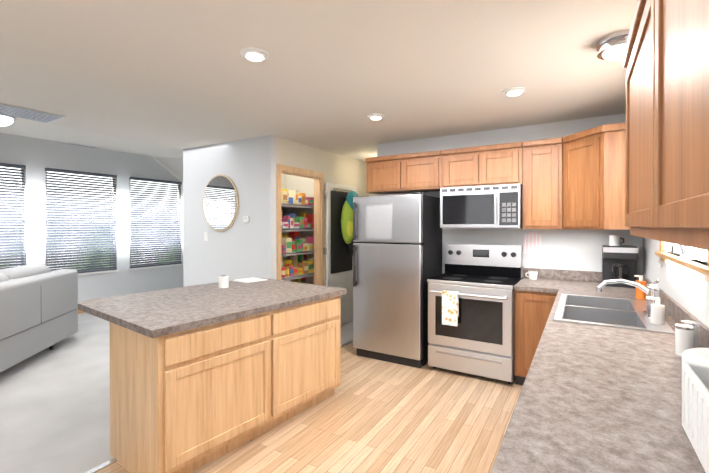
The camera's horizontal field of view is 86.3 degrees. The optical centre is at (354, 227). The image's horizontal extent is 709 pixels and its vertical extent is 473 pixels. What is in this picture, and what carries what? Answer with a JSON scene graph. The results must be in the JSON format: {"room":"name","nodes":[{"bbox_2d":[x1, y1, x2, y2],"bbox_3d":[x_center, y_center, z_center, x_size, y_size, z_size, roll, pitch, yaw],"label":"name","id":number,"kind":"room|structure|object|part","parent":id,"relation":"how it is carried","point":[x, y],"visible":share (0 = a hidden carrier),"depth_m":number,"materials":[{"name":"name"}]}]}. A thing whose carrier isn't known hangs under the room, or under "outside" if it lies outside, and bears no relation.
{"room":"kitchen","nodes":[
{"label":"kitchen","id":0,"kind":"room"},
{"bbox_2d":[0,133,182,301],"bbox_3d":[-5.463,0.007,4.773,0.100,2.820,8.700,0,0,31],"label":"wall","id":1,"kind":"structure","parent":0,"point":[36,156],"depth_m":6.45,"materials":[{"name":"white paint"}]},
{"bbox_2d":[0,169,24,265],"bbox_3d":[-5.183,-0.070,5.193,0.115,1.710,1.090,0,0,31],"label":"window","id":2,"kind":"structure","parent":1,"relation":"in","point":[20,207],"depth_m":5.63,"materials":[{"name":"white plastic"}]},
{"bbox_2d":[0,163,25,268],"bbox_3d":[-5.158,-0.087,5.178,0.058,1.673,1.030,0,0,31],"label":"window blind","id":3,"kind":"object","parent":2,"relation":"attached to","point":[7,230],"visible":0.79,"depth_m":5.49,"materials":[{"name":"grey plastic"}]},
{"bbox_2d":[45,171,118,274],"bbox_3d":[-4.521,-0.077,6.289,0.115,1.710,1.090,0,0,31],"label":"window","id":4,"kind":"structure","parent":1,"relation":"in","point":[112,231],"depth_m":6.31,"materials":[{"name":"white plastic"}]},
{"bbox_2d":[45,168,116,272],"bbox_3d":[-4.497,-0.093,6.274,0.058,1.673,1.030,0,0,31],"label":"window blind","id":5,"kind":"object","parent":4,"relation":"attached to","point":[110,242],"visible":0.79,"depth_m":6.24,"materials":[{"name":"grey plastic"}]},
{"bbox_2d":[129,180,182,269],"bbox_3d":[-3.865,-0.084,7.377,0.115,1.710,1.090,0,0,31],"label":"window","id":6,"kind":"structure","parent":1,"relation":"in","point":[156,222],"depth_m":7.39,"materials":[{"name":"white plastic"}]},
{"bbox_2d":[129,177,181,267],"bbox_3d":[-3.841,-0.100,7.362,0.058,1.673,1.030,0,0,31],"label":"window blind","id":7,"kind":"object","parent":6,"relation":"attached to","point":[166,237],"visible":0.96,"depth_m":7.31,"materials":[{"name":"grey plastic"}]},
{"bbox_2d":[0,312,352,472],"bbox_3d":[-3.506,1.450,3.543,4.730,0.050,8.800,0,0,31],"label":"floor carpet","id":8,"kind":"object","parent":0,"point":[55,410],"depth_m":3.04,"materials":[{"name":"white carpet"}]},
{"bbox_2d":[0,264,77,372],"bbox_3d":[-3.753,0.931,3.520,0.982,0.985,2.700,0,0,-11],"label":"sofa","id":9,"kind":"object","parent":8,"relation":"on","point":[38,308],"visible":1,"depth_m":4.00,"materials":[{"name":"white fabric"}]},
{"bbox_2d":[281,203,313,280],"bbox_3d":[-1.081,0.415,5.186,0.640,2.000,1.150,0,0,31],"label":"shelf unit","id":10,"kind":"object","parent":8,"relation":"on","point":[284,206],"visible":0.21,"depth_m":5.16,"materials":[{"name":"white metal"}]},
{"bbox_2d":[281,189,313,282],"bbox_3d":[-0.952,0.443,5.126,0.321,1.940,1.140,0,0,31],"label":"goods","id":11,"kind":"object","parent":10,"relation":"on","point":[299,264],"visible":0.25,"depth_m":5.22,"materials":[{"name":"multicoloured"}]},
{"bbox_2d":[183,149,186,286],"bbox_3d":[-1.683,0.169,6.102,0.100,2.480,2.320,0,0,31],"label":"wall","id":12,"kind":"structure","parent":0,"point":[184,150],"depth_m":5.11,"materials":[{"name":"white paint"}]},
{"bbox_2d":[187,136,262,285],"bbox_3d":[-1.613,0.177,4.776,1.350,2.480,0.120,0,0,31],"label":"wall","id":13,"kind":"structure","parent":0,"point":[239,248],"depth_m":4.67,"materials":[{"name":"white paint"}]},
{"bbox_2d":[204,232,207,240],"bbox_3d":[-1.917,0.109,4.881,0.070,0.115,0.010,0,0,31],"label":"switch plate","id":14,"kind":"object","parent":13,"relation":"attached to","point":[205,236],"visible":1,"depth_m":4.88,"materials":[{"name":"white plastic"}]},
{"bbox_2d":[203,174,238,230],"bbox_3d":[-1.682,-0.312,4.727,0.650,0.708,0.024,0,0,31],"label":"round mirror","id":15,"kind":"object","parent":13,"relation":"attached to","point":[220,202],"visible":0.98,"depth_m":4.70,"materials":[{"name":"beige wood"}]},
{"bbox_2d":[243,216,248,221],"bbox_3d":[-1.287,-0.106,4.492,0.080,0.070,0.023,0,0,31],"label":"thermostat","id":16,"kind":"object","parent":13,"relation":"attached to","point":[245,218],"visible":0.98,"depth_m":4.48,"materials":[{"name":"white plastic"}]},
{"bbox_2d":[95,342,522,472],"bbox_3d":[-0.185,1.463,1.538,3.030,0.050,8.800,0,0,31],"label":"floor","id":17,"kind":"structure","parent":0,"point":[370,415],"depth_m":2.70,"materials":[{"name":"beige wood"}]},
{"bbox_2d":[85,340,352,472],"bbox_3d":[-1.482,1.430,2.321,0.040,0.006,8.600,0,0,31],"label":"threshold strip","id":18,"kind":"object","parent":17,"relation":"on","point":[103,465],"depth_m":2.28,"materials":[{"name":"silver metal"}]},
{"bbox_2d":[109,295,340,472],"bbox_3d":[-0.823,0.996,2.784,0.661,0.868,1.510,0,0,38],"label":"kitchen island","id":19,"kind":"object","parent":17,"relation":"on","point":[189,401],"visible":1,"depth_m":2.30,"materials":[{"name":"brown wood"}]},
{"bbox_2d":[77,278,346,337],"bbox_3d":[-1.025,0.539,2.937,1.200,0.040,1.600,0,0,38],"label":"island countertop","id":20,"kind":"structure","parent":19,"relation":"on","point":[154,314],"depth_m":2.61,"materials":[{"name":"laminate"}]},
{"bbox_2d":[218,275,228,287],"bbox_3d":[-1.131,0.461,3.270,0.088,0.109,0.088,0,0,31],"label":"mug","id":21,"kind":"object","parent":20,"relation":"on","point":[223,281],"visible":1,"depth_m":3.24,"materials":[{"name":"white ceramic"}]},
{"bbox_2d":[233,277,266,282],"bbox_3d":[-1.010,0.508,3.684,0.233,0.011,0.243,0,0,38],"label":"napkin stack","id":22,"kind":"object","parent":20,"relation":"on","point":[249,280],"visible":1,"depth_m":3.65,"materials":[{"name":"white paper"}]},
{"bbox_2d":[353,192,441,367],"bbox_3d":[0.483,0.528,4.245,0.790,1.785,0.725,0,0,31],"label":"fridge","id":23,"kind":"object","parent":17,"relation":"on","point":[397,255],"visible":1,"depth_m":3.96,"materials":[{"name":"silver metal"}]},
{"bbox_2d":[427,243,522,383],"bbox_3d":[1.219,0.801,3.822,0.802,1.245,0.713,0,0,31],"label":"range","id":24,"kind":"object","parent":17,"relation":"on","point":[483,280],"visible":0.96,"depth_m":3.61,"materials":[{"name":"silver metal"}]},
{"bbox_2d":[442,290,458,325],"bbox_3d":[0.913,0.764,3.605,0.150,0.321,0.045,0,0,31],"label":"hanging towel","id":25,"kind":"object","parent":24,"relation":"hanging from","point":[450,307],"visible":0.86,"depth_m":3.58,"materials":[{"name":"white fabric"}]},
{"bbox_2d":[514,268,556,384],"bbox_3d":[1.737,0.920,3.557,0.352,1.010,0.667,0,0,31],"label":"base cabinet","id":26,"kind":"object","parent":17,"relation":"on","point":[532,311],"depth_m":3.34,"materials":[{"name":"brown wood"}]},
{"bbox_2d":[525,271,537,279],"bbox_3d":[1.772,0.472,3.785,0.113,0.082,0.086,0,0,31],"label":"cup","id":27,"kind":"object","parent":26,"relation":"on","point":[532,275],"visible":1,"depth_m":3.75,"materials":[{"name":"white ceramic"}]},
{"bbox_3d":[1.727,0.485,3.560,0.330,0.140,0.667,0,0,31],"label":"top of the run of base cabinet","id":28,"kind":"part","parent":26,"relation":"part of","materials":[{"name":"grey stone"}]},
{"bbox_2d":[263,135,368,285],"bbox_3d":[-0.399,0.174,5.327,0.100,2.480,2.320,0,0,31],"label":"wall","id":29,"kind":"structure","parent":0,"point":[338,169],"depth_m":4.90,"materials":[{"name":"white paint"}]},
{"bbox_2d":[276,164,323,285],"bbox_3d":[-0.702,0.335,4.810,0.116,2.165,0.930,0,0,31],"label":"trim","id":30,"kind":"structure","parent":29,"relation":"attached to","point":[317,177],"depth_m":5.12,"materials":[{"name":"brown wood"}]},
{"bbox_2d":[323,182,356,324],"bbox_3d":[-0.172,0.387,5.475,0.104,2.028,0.825,0,0,31],"label":"pantry door","id":31,"kind":"structure","parent":29,"relation":"in","point":[344,279],"depth_m":5.41,"materials":[{"name":"white paint"}]},
{"bbox_2d":[331,188,351,273],"bbox_3d":[-0.174,0.038,5.442,0.025,1.190,0.560,0,0,31],"label":"chalkboard","id":32,"kind":"object","parent":31,"relation":"hanging from","point":[341,258],"visible":0.71,"depth_m":5.36,"materials":[{"name":"black plastic"}]},
{"bbox_2d":[341,191,358,255],"bbox_3d":[-0.050,-0.062,5.454,0.185,0.950,0.410,0,0,31],"label":"jackets","id":33,"kind":"object","parent":31,"relation":"hanging from","point":[347,221],"visible":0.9,"depth_m":5.34,"materials":[{"name":"green fabric"}]},
{"bbox_2d":[0,0,636,182],"bbox_3d":[-2.209,-0.736,2.747,7.760,1.232,8.800,0,0,31],"label":"ceiling","id":34,"kind":"structure","parent":0,"point":[164,83],"depth_m":2.50,"materials":[{"name":"white paint"}]},
{"bbox_2d":[0,114,15,125],"bbox_3d":[-3.367,-1.023,3.537,0.300,0.130,0.300,0,0,31],"label":"light","id":35,"kind":"object","parent":34,"relation":"attached to","point":[6,120],"visible":0.88,"depth_m":3.54,"materials":[{"name":"white glass"}]},
{"bbox_2d":[0,103,64,122],"bbox_3d":[-3.050,-1.045,3.404,0.360,0.011,0.620,0,0,31],"label":"ceiling vent","id":36,"kind":"object","parent":34,"relation":"in","point":[14,111],"visible":1,"depth_m":3.47,"materials":[{"name":"white metal"}]},
{"bbox_2d":[67,143,97,147],"bbox_3d":[-4.405,-1.334,6.130,0.140,0.026,0.430,0,0,31],"label":"ceiling vent","id":37,"kind":"object","parent":34,"relation":"in","point":[82,145],"visible":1,"depth_m":6.09,"materials":[{"name":"white metal"}]},
{"bbox_2d":[240,47,268,60],"bbox_3d":[-0.600,-1.036,2.276,0.170,0.023,0.170,0,0,31],"label":"recessed light","id":38,"kind":"object","parent":34,"relation":"in","point":[253,54],"visible":0.98,"depth_m":2.25,"materials":[{"name":"white paint"}]},
{"bbox_2d":[367,113,384,119],"bbox_3d":[0.202,-1.044,3.567,0.170,0.023,0.170,0,0,31],"label":"recessed light","id":39,"kind":"object","parent":34,"relation":"in","point":[376,116],"visible":0.98,"depth_m":3.53,"materials":[{"name":"white paint"}]},
{"bbox_2d":[502,87,525,95],"bbox_3d":[1.226,-1.040,2.902,0.170,0.023,0.170,0,0,31],"label":"recessed light","id":40,"kind":"object","parent":34,"relation":"in","point":[514,91],"visible":1,"depth_m":2.87,"materials":[{"name":"white paint"}]},
{"bbox_2d":[596,29,629,60],"bbox_3d":[1.476,-0.993,2.098,0.230,0.106,0.230,0,0,31],"label":"light","id":41,"kind":"object","parent":34,"relation":"attached to","point":[611,47],"visible":0.6,"depth_m":2.06,"materials":[{"name":"white glass"}]},
{"bbox_2d":[377,113,642,277],"bbox_3d":[1.516,0.181,4.136,2.810,2.480,0.100,0,0,31],"label":"wall","id":42,"kind":"structure","parent":0,"point":[572,249],"depth_m":3.85,"materials":[{"name":"white paint"}]},
{"bbox_2d":[365,150,441,193],"bbox_3d":[0.613,-0.628,4.412,0.923,0.405,0.350,0,0,31],"label":"upper cabinet","id":43,"kind":"object","parent":42,"relation":"attached to","point":[410,172],"visible":0.98,"depth_m":4.26,"materials":[{"name":"brown wood"}]},
{"bbox_2d":[441,142,522,187],"bbox_3d":[1.350,-0.625,3.967,0.791,0.405,0.350,0,0,31],"label":"upper cabinet","id":44,"kind":"object","parent":42,"relation":"attached to","point":[495,164],"visible":1,"depth_m":3.81,"materials":[{"name":"brown wood"}]},
{"bbox_2d":[440,184,522,227],"bbox_3d":[1.323,-0.208,3.927,0.778,0.422,0.447,0,0,31],"label":"microwave","id":45,"kind":"object","parent":44,"relation":"attached to","point":[494,206],"visible":1,"depth_m":3.75,"materials":[{"name":"silver metal"}]},
{"bbox_2d":[524,232,540,254],"bbox_3d":[1.826,0.158,3.882,0.162,0.230,0.012,0,0,31],"label":"pot holder","id":46,"kind":"object","parent":42,"relation":"hanging from","point":[532,243],"visible":1,"depth_m":3.88,"materials":[{"name":"white fabric"}]},
{"bbox_2d":[522,137,562,228],"bbox_3d":[1.835,-0.408,3.676,0.333,0.835,0.350,0,0,31],"label":"upper cabinet","id":47,"kind":"object","parent":42,"relation":"attached to","point":[542,181],"visible":0.98,"depth_m":3.54,"materials":[{"name":"brown wood"}]},
{"bbox_2d":[567,270,638,279],"bbox_3d":[2.151,0.487,3.304,0.480,0.140,0.667,0,0,31],"label":"backsplash","id":48,"kind":"structure","parent":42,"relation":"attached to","point":[569,272],"depth_m":3.63,"materials":[{"name":"laminate"}]},
{"bbox_2d":[602,245,638,287],"bbox_3d":[2.364,0.338,3.375,0.254,0.355,0.270,0,0,31],"label":"coffee maker","id":49,"kind":"object","parent":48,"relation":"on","point":[618,262],"visible":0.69,"depth_m":3.32,"materials":[{"name":"grey plastic"}]},
{"bbox_2d":[609,235,623,245],"bbox_3d":[2.350,0.114,3.388,0.111,0.090,0.080,0,0,31],"label":"cup","id":50,"kind":"object","parent":49,"relation":"on","point":[614,240],"visible":0.96,"depth_m":3.36,"materials":[{"name":"white ceramic"}]},
{"bbox_2d":[643,238,708,327],"bbox_3d":[0.775,0.205,0.286,0.100,2.480,7.460,0,0,31],"label":"wall","id":51,"kind":"structure","parent":0,"point":[688,292],"depth_m":2.17,"materials":[{"name":"white paint"}]},
{"bbox_2d":[562,122,629,229],"bbox_3d":[2.169,-0.406,3.296,0.624,0.835,0.655,0,0,31],"label":"upper cabinet","id":52,"kind":"object","parent":51,"relation":"attached to","point":[593,178],"visible":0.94,"depth_m":3.10,"materials":[{"name":"brown wood"}]},
{"bbox_2d":[491,269,708,472],"bbox_3d":[0.887,0.500,1.211,0.657,0.140,5.557,0,0,31],"label":"countertop","id":53,"kind":"structure","parent":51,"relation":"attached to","point":[596,399],"depth_m":1.16,"materials":[{"name":"laminate"}]},
{"bbox_2d":[553,294,674,333],"bbox_3d":[1.593,0.604,2.399,0.534,0.182,0.944,0,0,31],"label":"sink","id":54,"kind":"object","parent":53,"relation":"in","point":[622,313],"visible":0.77,"depth_m":2.41,"materials":[{"name":"silver metal"}]},
{"bbox_2d":[596,279,659,318],"bbox_3d":[1.629,0.399,2.259,0.316,0.228,0.200,0,0,31],"label":"faucet","id":55,"kind":"object","parent":54,"relation":"on","point":[651,289],"visible":0.85,"depth_m":2.20,"materials":[{"name":"silver metal"}]},
{"bbox_2d":[646,296,664,324],"bbox_3d":[1.623,0.444,2.041,0.080,0.140,0.060,0,0,31],"label":"soap dispenser","id":56,"kind":"object","parent":54,"relation":"on","point":[657,313],"visible":1,"depth_m":2.02,"materials":[{"name":"white plastic"}]},
{"bbox_2d":[634,275,645,299],"bbox_3d":[2.095,0.433,2.772,0.072,0.171,0.064,0,0,31],"label":"soap bottle","id":57,"kind":"object","parent":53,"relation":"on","point":[640,294],"visible":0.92,"depth_m":2.75,"materials":[{"name":"orange plastic"}]},
{"bbox_2d":[675,321,699,355],"bbox_3d":[1.365,0.465,1.566,0.061,0.122,0.061,0,0,22],"label":"canister","id":58,"kind":"object","parent":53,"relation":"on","point":[687,334],"depth_m":1.56,"materials":[{"name":"white ceramic"}]},
{"bbox_2d":[682,348,708,364],"bbox_3d":[1.094,0.439,1.134,0.170,0.180,0.170,0,0,31],"label":"plate","id":59,"kind":"object","parent":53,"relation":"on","point":[697,355],"visible":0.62,"depth_m":1.14,"materials":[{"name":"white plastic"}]},
{"bbox_2d":[682,362,708,472],"bbox_3d":[0.822,0.444,0.720,0.218,0.175,0.550,0,0,31],"label":"dish rack","id":60,"kind":"object","parent":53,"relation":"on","point":[695,400],"visible":1,"depth_m":0.89,"materials":[{"name":"white plastic"}]},
{"bbox_2d":[623,0,642,236],"bbox_3d":[1.116,-0.363,1.242,0.305,0.795,0.865,0,0,31],"label":"upper cabinet","id":61,"kind":"object","parent":51,"relation":"attached to","point":[633,54],"depth_m":1.43,"materials":[{"name":"brown wood"}]},
{"bbox_2d":[643,0,708,250],"bbox_3d":[0.772,-0.359,0.672,0.305,0.795,0.725,0,0,31],"label":"upper cabinet","id":62,"kind":"object","parent":51,"relation":"attached to","point":[666,58],"depth_m":0.80,"materials":[{"name":"brown wood"}]},
{"bbox_2d":[655,241,708,281],"bbox_3d":[1.778,-0.275,2.002,0.120,1.000,1.340,0,0,31],"label":"window","id":63,"kind":"structure","parent":51,"relation":"in","point":[699,256],"depth_m":1.92,"materials":[{"name":"beige wood"}]},
{"bbox_2d":[673,244,683,254],"bbox_3d":[1.913,0.052,2.255,0.057,0.218,0.170,0,0,31],"label":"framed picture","id":64,"kind":"object","parent":63,"relation":"on","point":[678,249],"visible":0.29,"depth_m":2.21,"materials":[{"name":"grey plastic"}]},
{"bbox_2d":[681,246,698,259],"bbox_3d":[1.776,0.054,2.005,0.055,0.219,0.220,0,0,31],"label":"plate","id":65,"kind":"object","parent":63,"relation":"on","point":[693,252],"visible":0.42,"depth_m":1.98,"materials":[{"name":"white ceramic"}]},
{"bbox_2d":[701,249,706,262],"bbox_3d":[1.589,0.015,1.715,0.077,0.297,0.250,0,0,31],"label":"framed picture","id":66,"kind":"object","parent":63,"relation":"on","point":[704,253],"visible":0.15,"depth_m":1.77,"materials":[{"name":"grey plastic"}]},
{"label":"outside","id":67,"kind":"structure","parent":0,"visible":0},
{"bbox_2d":[0,167,176,269],"bbox_3d":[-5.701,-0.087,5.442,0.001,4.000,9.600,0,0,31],"label":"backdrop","id":68,"kind":"structure","parent":67,"point":[90,212],"depth_m":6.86,"materials":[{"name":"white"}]}
]}

